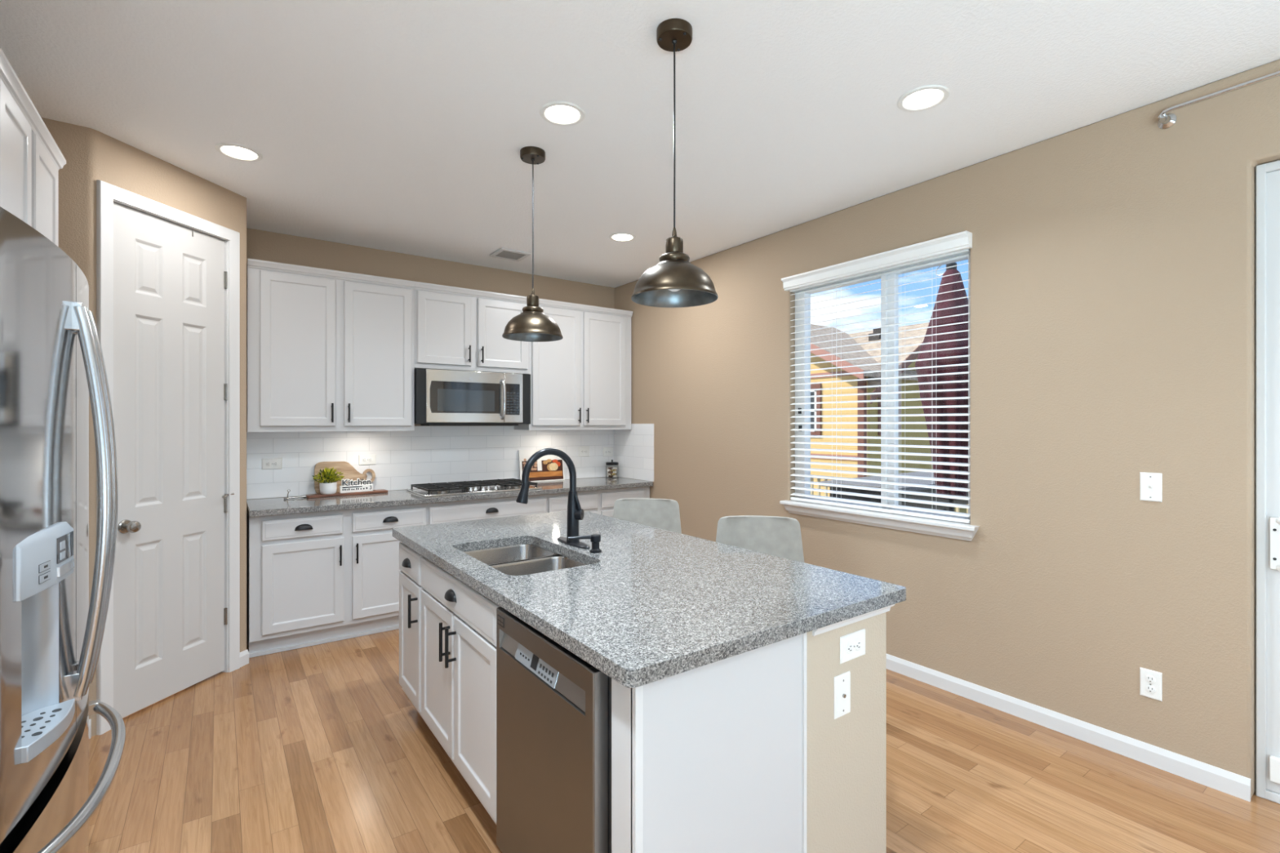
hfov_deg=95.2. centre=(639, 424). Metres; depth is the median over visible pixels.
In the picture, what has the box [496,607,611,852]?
dishwasher
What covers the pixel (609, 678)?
filler panel
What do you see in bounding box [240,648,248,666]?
baseboard
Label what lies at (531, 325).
pendant light
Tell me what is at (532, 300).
socket
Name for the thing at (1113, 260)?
wall
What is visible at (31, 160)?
upper cabinet
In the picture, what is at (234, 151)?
recessed light
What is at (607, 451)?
wall outlet
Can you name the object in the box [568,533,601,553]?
soap dispenser
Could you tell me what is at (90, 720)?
baseboard
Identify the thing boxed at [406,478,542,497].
cooktop
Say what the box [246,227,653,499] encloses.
wall
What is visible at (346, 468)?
cutting board
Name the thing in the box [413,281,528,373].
upper cabinet
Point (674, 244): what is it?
socket
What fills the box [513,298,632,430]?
upper cabinet
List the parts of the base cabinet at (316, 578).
drawer, door, handle, handle, handle, door, drawer, handle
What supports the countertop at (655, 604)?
on the base cabinet at (459, 622)
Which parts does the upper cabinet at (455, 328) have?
door, handle, crown, handle, door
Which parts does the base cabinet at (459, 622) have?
door, handle, handle, handle, drawer, door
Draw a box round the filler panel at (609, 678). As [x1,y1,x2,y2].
[608,675,611,852]
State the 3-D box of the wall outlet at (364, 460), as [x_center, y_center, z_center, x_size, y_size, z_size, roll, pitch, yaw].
[-2.088,0.274,4.482,0.122,0.078,0.009,0,0,-36]
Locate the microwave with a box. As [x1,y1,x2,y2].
[413,368,530,425]
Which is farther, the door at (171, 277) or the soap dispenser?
the door at (171, 277)
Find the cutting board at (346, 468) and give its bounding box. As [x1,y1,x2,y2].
[314,461,375,493]
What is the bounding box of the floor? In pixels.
[88,628,1279,852]
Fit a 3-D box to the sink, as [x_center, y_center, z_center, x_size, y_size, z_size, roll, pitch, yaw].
[-0.477,0.661,2.366,0.407,0.202,0.689,0,0,-36]
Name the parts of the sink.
bowl, bowl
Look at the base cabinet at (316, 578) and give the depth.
3.78 m
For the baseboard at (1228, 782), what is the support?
attached to the wall at (1113, 260)
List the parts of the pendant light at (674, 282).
lamp shade, cord, bulb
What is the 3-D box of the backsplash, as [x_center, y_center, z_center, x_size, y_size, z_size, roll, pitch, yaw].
[-1.493,0.268,4.921,3.034,0.503,0.008,0,0,-36]
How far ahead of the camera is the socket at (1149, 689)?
2.46 m
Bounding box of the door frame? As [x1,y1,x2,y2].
[96,179,239,734]
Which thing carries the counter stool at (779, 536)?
on the floor
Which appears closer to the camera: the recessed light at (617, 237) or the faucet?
the faucet
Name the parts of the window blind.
ladder cord, rail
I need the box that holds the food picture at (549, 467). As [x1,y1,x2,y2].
[518,448,564,481]
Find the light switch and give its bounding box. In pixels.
[1139,471,1162,502]
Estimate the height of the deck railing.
0.929 m
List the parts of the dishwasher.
control panel, edge trim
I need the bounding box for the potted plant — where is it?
[312,466,344,494]
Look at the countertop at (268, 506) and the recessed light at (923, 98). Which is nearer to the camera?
the recessed light at (923, 98)
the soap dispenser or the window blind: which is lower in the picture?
the soap dispenser
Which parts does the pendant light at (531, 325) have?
lamp shade, cord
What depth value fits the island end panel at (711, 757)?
1.42 m
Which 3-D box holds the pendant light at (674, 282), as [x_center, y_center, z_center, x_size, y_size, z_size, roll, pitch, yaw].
[0.119,-0.893,2.015,0.298,0.925,0.298,0,0,-36]
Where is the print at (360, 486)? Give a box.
[342,485,367,490]
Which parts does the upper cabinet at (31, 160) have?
door, crown, door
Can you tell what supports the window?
in the wall at (1113, 260)
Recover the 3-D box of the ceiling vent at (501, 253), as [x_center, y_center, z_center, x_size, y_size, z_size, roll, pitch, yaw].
[-1.033,-1.349,4.660,0.254,0.014,0.250,0,0,-36]
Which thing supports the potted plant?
on the serving board at (382, 491)
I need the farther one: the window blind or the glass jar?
the glass jar
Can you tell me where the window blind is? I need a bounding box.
[781,231,972,523]
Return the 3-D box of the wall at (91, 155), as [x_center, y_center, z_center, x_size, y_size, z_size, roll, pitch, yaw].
[-2.709,0.039,3.132,0.554,2.790,1.764,0,0,10]
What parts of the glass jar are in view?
lid, glass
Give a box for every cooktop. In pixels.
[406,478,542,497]
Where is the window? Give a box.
[795,253,969,519]
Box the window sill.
[779,500,979,541]
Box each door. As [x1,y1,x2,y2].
[113,200,234,717]
[1255,160,1279,804]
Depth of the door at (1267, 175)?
2.23 m
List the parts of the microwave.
door, handle, control panel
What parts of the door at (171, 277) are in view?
knob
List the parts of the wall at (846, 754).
cap molding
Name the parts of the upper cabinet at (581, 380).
door, handle, crown, handle, door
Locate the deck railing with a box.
[810,474,968,513]
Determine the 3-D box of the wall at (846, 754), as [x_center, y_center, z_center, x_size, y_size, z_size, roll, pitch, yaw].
[0.047,0.998,2.549,0.420,0.873,2.028,0,0,-36]
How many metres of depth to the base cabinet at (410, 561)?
2.73 m
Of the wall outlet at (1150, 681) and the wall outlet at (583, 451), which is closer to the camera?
the wall outlet at (1150, 681)
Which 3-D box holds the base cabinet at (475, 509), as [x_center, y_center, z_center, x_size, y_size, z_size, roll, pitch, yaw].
[-1.287,0.997,4.660,0.943,0.873,0.643,0,0,-36]
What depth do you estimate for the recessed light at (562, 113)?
2.55 m
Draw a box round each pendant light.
[502,146,563,342]
[631,17,718,307]
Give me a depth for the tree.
4.88 m
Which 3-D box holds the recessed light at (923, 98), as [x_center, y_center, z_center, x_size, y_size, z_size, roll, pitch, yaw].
[1.178,-1.352,2.434,0.196,0.006,0.196,0,0,-36]
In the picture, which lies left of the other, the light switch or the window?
the window
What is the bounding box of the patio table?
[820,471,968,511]
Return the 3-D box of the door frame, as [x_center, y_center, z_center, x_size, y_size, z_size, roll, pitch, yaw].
[-2.430,0.154,3.070,0.020,2.560,0.758,0,0,10]
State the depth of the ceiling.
2.43 m
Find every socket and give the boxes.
[272,461,278,466]
[526,288,538,306]
[666,226,683,253]
[846,642,853,653]
[854,639,862,650]
[1145,675,1155,684]
[1145,684,1155,693]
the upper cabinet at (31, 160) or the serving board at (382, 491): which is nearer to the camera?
the upper cabinet at (31, 160)
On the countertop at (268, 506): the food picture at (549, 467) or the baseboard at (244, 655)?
the food picture at (549, 467)
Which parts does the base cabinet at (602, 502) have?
drawer, door, drawer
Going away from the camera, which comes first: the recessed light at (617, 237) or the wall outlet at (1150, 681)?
the wall outlet at (1150, 681)
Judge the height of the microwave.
0.430 m
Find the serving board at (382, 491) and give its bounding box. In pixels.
[283,488,388,499]
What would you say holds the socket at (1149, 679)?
attached to the wall outlet at (1150, 681)
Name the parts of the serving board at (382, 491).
handle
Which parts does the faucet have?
spout, plate, lever handle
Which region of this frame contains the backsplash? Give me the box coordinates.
[246,426,613,499]
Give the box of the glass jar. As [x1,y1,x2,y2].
[605,459,618,478]
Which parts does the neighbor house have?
pane, window sash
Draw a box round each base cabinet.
[246,503,426,657]
[399,542,424,720]
[421,554,562,824]
[426,494,546,524]
[546,486,649,517]
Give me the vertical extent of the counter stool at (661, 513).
1.000 m
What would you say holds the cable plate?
attached to the wall at (846, 754)
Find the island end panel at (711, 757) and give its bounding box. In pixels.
[611,632,806,852]
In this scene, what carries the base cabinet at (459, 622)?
on the floor
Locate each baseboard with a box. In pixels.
[88,719,91,738]
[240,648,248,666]
[885,653,1250,801]
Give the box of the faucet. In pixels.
[515,448,590,549]
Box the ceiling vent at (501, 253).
[489,247,531,261]
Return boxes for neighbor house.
[810,322,966,513]
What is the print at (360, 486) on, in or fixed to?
attached to the kitchen sign
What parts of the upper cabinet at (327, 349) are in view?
door, crown, handle, handle, door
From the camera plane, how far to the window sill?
3.40 m
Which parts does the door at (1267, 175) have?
sliding sash, handle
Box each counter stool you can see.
[612,497,681,533]
[715,515,804,562]
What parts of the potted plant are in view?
pot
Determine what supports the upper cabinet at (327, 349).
attached to the wall at (427, 454)
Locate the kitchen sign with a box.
[339,478,373,493]
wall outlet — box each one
[262,457,282,469]
[359,454,376,465]
[578,446,589,457]
[603,447,613,456]
[840,628,865,663]
[1139,666,1162,701]
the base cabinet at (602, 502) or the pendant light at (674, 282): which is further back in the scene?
the base cabinet at (602, 502)
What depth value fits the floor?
2.33 m
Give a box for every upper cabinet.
[0,51,66,247]
[246,258,415,431]
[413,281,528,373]
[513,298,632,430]
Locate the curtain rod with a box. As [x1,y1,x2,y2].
[1157,71,1279,128]
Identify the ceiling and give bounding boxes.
[0,0,1279,288]
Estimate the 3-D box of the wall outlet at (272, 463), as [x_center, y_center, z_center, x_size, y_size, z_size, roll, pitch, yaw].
[-2.591,0.280,4.120,0.122,0.078,0.009,0,0,-36]
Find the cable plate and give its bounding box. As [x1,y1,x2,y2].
[834,671,850,719]
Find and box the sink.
[463,544,586,575]
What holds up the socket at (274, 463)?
attached to the wall outlet at (272, 463)
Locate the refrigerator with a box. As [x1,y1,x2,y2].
[0,206,125,852]
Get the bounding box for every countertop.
[246,476,653,517]
[392,511,906,688]
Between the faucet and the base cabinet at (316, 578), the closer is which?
the faucet
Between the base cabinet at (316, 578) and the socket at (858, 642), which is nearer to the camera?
the socket at (858, 642)
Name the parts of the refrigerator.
door, freezer drawer, control panel, door, handle, handle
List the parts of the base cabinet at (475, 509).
handle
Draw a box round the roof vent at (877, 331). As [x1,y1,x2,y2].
[868,328,880,341]
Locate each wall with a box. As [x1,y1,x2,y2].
[41,117,246,736]
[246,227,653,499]
[613,59,1279,797]
[806,604,894,852]
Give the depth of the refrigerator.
1.26 m
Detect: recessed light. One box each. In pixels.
[214,142,262,161]
[539,101,585,126]
[608,232,635,241]
[897,84,949,111]
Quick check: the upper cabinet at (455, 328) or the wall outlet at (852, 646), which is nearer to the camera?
the wall outlet at (852, 646)
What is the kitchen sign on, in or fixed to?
on the serving board at (382, 491)

